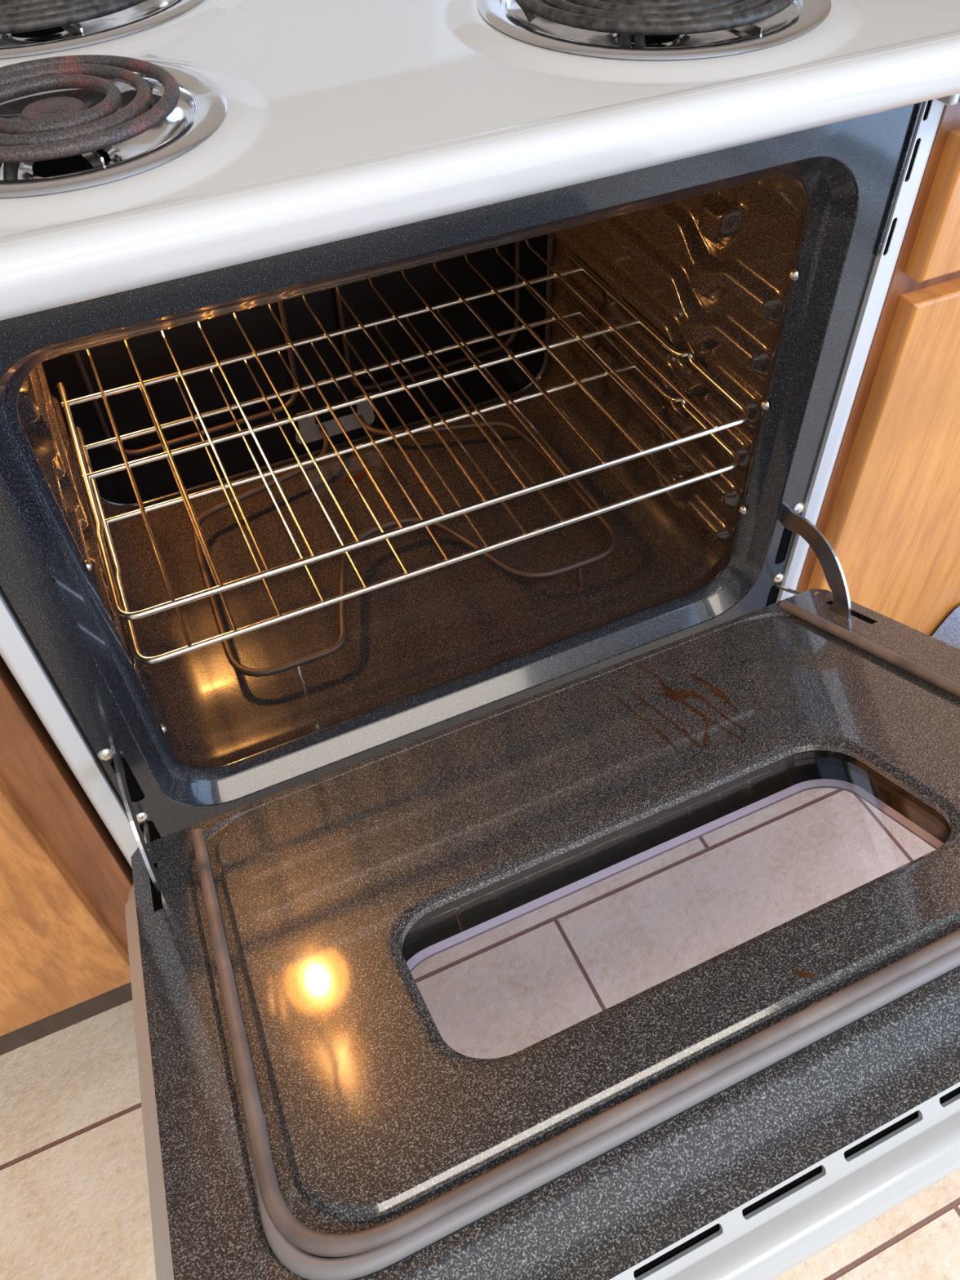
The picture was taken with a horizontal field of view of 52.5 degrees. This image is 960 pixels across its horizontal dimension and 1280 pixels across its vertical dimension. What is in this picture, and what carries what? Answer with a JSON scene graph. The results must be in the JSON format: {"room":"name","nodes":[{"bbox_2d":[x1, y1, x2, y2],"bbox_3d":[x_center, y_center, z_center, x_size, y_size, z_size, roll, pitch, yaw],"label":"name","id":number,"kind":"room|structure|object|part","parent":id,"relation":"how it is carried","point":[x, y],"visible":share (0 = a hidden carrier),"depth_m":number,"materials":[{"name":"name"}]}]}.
{"room":"kitchen","nodes":[
{"label":"kitchen","id":0,"kind":"room"},
{"bbox_2d":[0,787,959,1279],"bbox_3d":[0.316,1.243,0.431,3.500,0.050,3.870,-20,51,-15],"label":"floor","id":1,"kind":"structure","parent":0,"point":[74,1196],"depth_m":1.12,"materials":[{"name":"tile"}]},
{"bbox_2d":[0,654,133,1055],"bbox_3d":[-0.717,0.041,0.932,0.564,0.845,0.600,-20,51,-15],"label":"base cabinet","id":2,"kind":"object","parent":1,"relation":"on","point":[66,883],"visible":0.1,"depth_m":0.90,"materials":[{"name":"brown wood"}]},
{"bbox_3d":[-0.606,0.248,0.762,0.503,0.578,0.020,-20,51,-15],"label":"door","id":3,"kind":"part","parent":2,"relation":"part of","materials":[{"name":"brown wood"}]},
{"bbox_2d":[0,0,959,1279],"bbox_3d":[-0.021,-0.113,0.871,0.758,1.100,1.193,-20,51,-15],"label":"range","id":4,"kind":"object","parent":1,"relation":"on","point":[306,811],"visible":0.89,"depth_m":0.72,"materials":[{"name":"white metal"}]},
{"bbox_3d":[-0.452,-0.099,0.986,0.020,0.814,0.604,-20,51,-15],"label":"panel","id":5,"kind":"part","parent":4,"relation":"part of","materials":[{"name":"white"}]},
{"bbox_2d":[0,0,202,58],"bbox_3d":[-0.331,-0.471,0.718,0.272,0.036,0.272,-20,51,-15],"label":"burner","id":6,"kind":"object","parent":4,"relation":"in","point":[148,14],"depth_m":0.66,"materials":[{"name":"silver metal"}]},
{"bbox_3d":[-0.329,-0.473,0.713,0.221,0.025,0.227,-20,51,-15],"label":"coil burner","id":7,"kind":"part","parent":6,"relation":"part of","materials":[{"name":"black metal"}]},
{"bbox_2d":[0,54,227,198],"bbox_3d":[-0.240,-0.291,0.557,0.192,0.036,0.192,-20,51,-15],"label":"burner","id":8,"kind":"object","parent":4,"relation":"in","point":[202,106],"depth_m":0.55,"materials":[{"name":"silver metal"}]},
{"bbox_3d":[-0.240,-0.293,0.551,0.143,0.025,0.147,-20,51,-15],"label":"coil burner","id":9,"kind":"part","parent":8,"relation":"part of","materials":[{"name":"black metal"}]},
{"bbox_3d":[-0.283,0.141,0.799,0.003,0.074,0.138,-20,51,-15],"label":"hinge arm","id":10,"kind":"part","parent":4,"relation":"part of","materials":[{"name":"silver metal"}]},
{"bbox_3d":[-0.187,0.037,1.014,0.004,0.026,0.009,-28,53,-21],"label":"element leg","id":11,"kind":"part","parent":4,"relation":"part of","materials":[{"name":"silver metal"}]},
{"bbox_3d":[-0.188,-0.284,1.257,0.108,0.047,0.004,-20,51,-15],"label":"element mounting plate","id":12,"kind":"part","parent":4,"relation":"part of","materials":[{"name":"grey metal"}]},
{"bbox_2d":[57,239,750,620],"bbox_3d":[-0.095,-0.252,0.970,0.607,0.014,0.406,-20,51,-15],"label":"oven rack","id":13,"kind":"object","parent":4,"relation":"attached to","point":[65,403],"visible":0.91,"depth_m":0.94,"materials":[{"name":"silver metal"}]},
{"bbox_2d":[75,285,740,664],"bbox_3d":[-0.094,-0.215,1.011,0.607,0.014,0.406,-20,51,-15],"label":"oven rack","id":14,"kind":"object","parent":4,"relation":"in","point":[236,632],"visible":0.8,"depth_m":0.97,"materials":[{"name":"silver metal"}]},
{"bbox_2d":[17,150,805,765],"bbox_3d":[-0.105,-0.262,0.980,0.628,0.470,0.450,-20,51,-15],"label":"oven","id":15,"kind":"object","parent":4,"relation":"in","point":[718,273],"depth_m":1.11,"materials":[{"name":"metal"}]},
{"bbox_3d":[-0.005,-0.117,0.810,0.709,0.615,0.036,-20,51,-15],"label":"frame","id":16,"kind":"part","parent":4,"relation":"part of","materials":[{"name":"metal"}]},
{"bbox_2d":[0,0,959,320],"bbox_3d":[-0.117,-0.474,0.750,0.758,0.064,0.664,-20,51,-15],"label":"cooktop","id":17,"kind":"object","parent":4,"relation":"in","point":[348,127],"depth_m":0.57,"materials":[{"name":"white metal"}]},
{"bbox_3d":[0.120,0.162,0.719,0.719,0.209,0.465,-20,51,-15],"label":"panel","id":18,"kind":"part","parent":4,"relation":"part of","materials":[{"name":"ceramic"}]},
{"bbox_3d":[0.086,-0.213,1.223,0.004,0.026,0.009,-28,53,-21],"label":"element leg","id":19,"kind":"part","parent":4,"relation":"part of","materials":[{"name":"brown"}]},
{"bbox_3d":[0.113,-0.071,1.097,0.007,0.027,0.011,-20,51,-15],"label":"element leg","id":20,"kind":"part","parent":4,"relation":"part of","materials":[{"name":"brown"}]},
{"bbox_2d":[477,0,831,60],"bbox_3d":[0.118,-0.438,0.671,0.238,0.036,0.238,-20,51,-15],"label":"burner","id":21,"kind":"object","parent":4,"relation":"in","point":[801,17],"depth_m":0.62,"materials":[{"name":"silver metal"}]},
{"bbox_3d":[0.119,-0.439,0.665,0.194,0.025,0.199,-20,51,-15],"label":"coil burner","id":22,"kind":"part","parent":21,"relation":"part of","materials":[{"name":"black metal"}]},
{"bbox_3d":[0.216,-0.340,1.172,0.023,0.814,0.604,-20,51,-15],"label":"panel","id":23,"kind":"part","parent":4,"relation":"part of","materials":[{"name":"white"}]},
{"bbox_3d":[0.330,-0.080,0.969,0.003,0.074,0.138,-20,51,-15],"label":"hinge arm","id":24,"kind":"part","parent":4,"relation":"part of","materials":[{"name":"silver metal"}]},
{"bbox_2d":[794,102,959,636],"bbox_3d":[0.510,-0.402,1.274,0.600,0.845,0.600,-20,51,-15],"label":"base cabinet","id":25,"kind":"object","parent":1,"relation":"on","point":[889,513],"visible":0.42,"depth_m":0.95,"materials":[{"name":"brown wood"}]},
{"bbox_3d":[0.624,-0.192,1.108,0.554,0.566,0.020,-20,51,-15],"label":"door","id":26,"kind":"part","parent":25,"relation":"part of","materials":[{"name":"brown wood"}]},
{"bbox_3d":[0.612,-0.429,0.838,0.558,0.114,0.020,-20,51,-15],"label":"drawer","id":27,"kind":"part","parent":25,"relation":"part of","materials":[{"name":"brown wood"}]},
{"bbox_2d":[932,605,959,648],"bbox_3d":[0.757,0.104,1.236,0.412,0.218,0.325,-20,51,-15],"label":"cloth","id":28,"kind":"object","parent":1,"relation":"on","point":[948,632],"visible":0.05,"depth_m":1.25,"materials":[{"name":"white fabric"}]}
]}

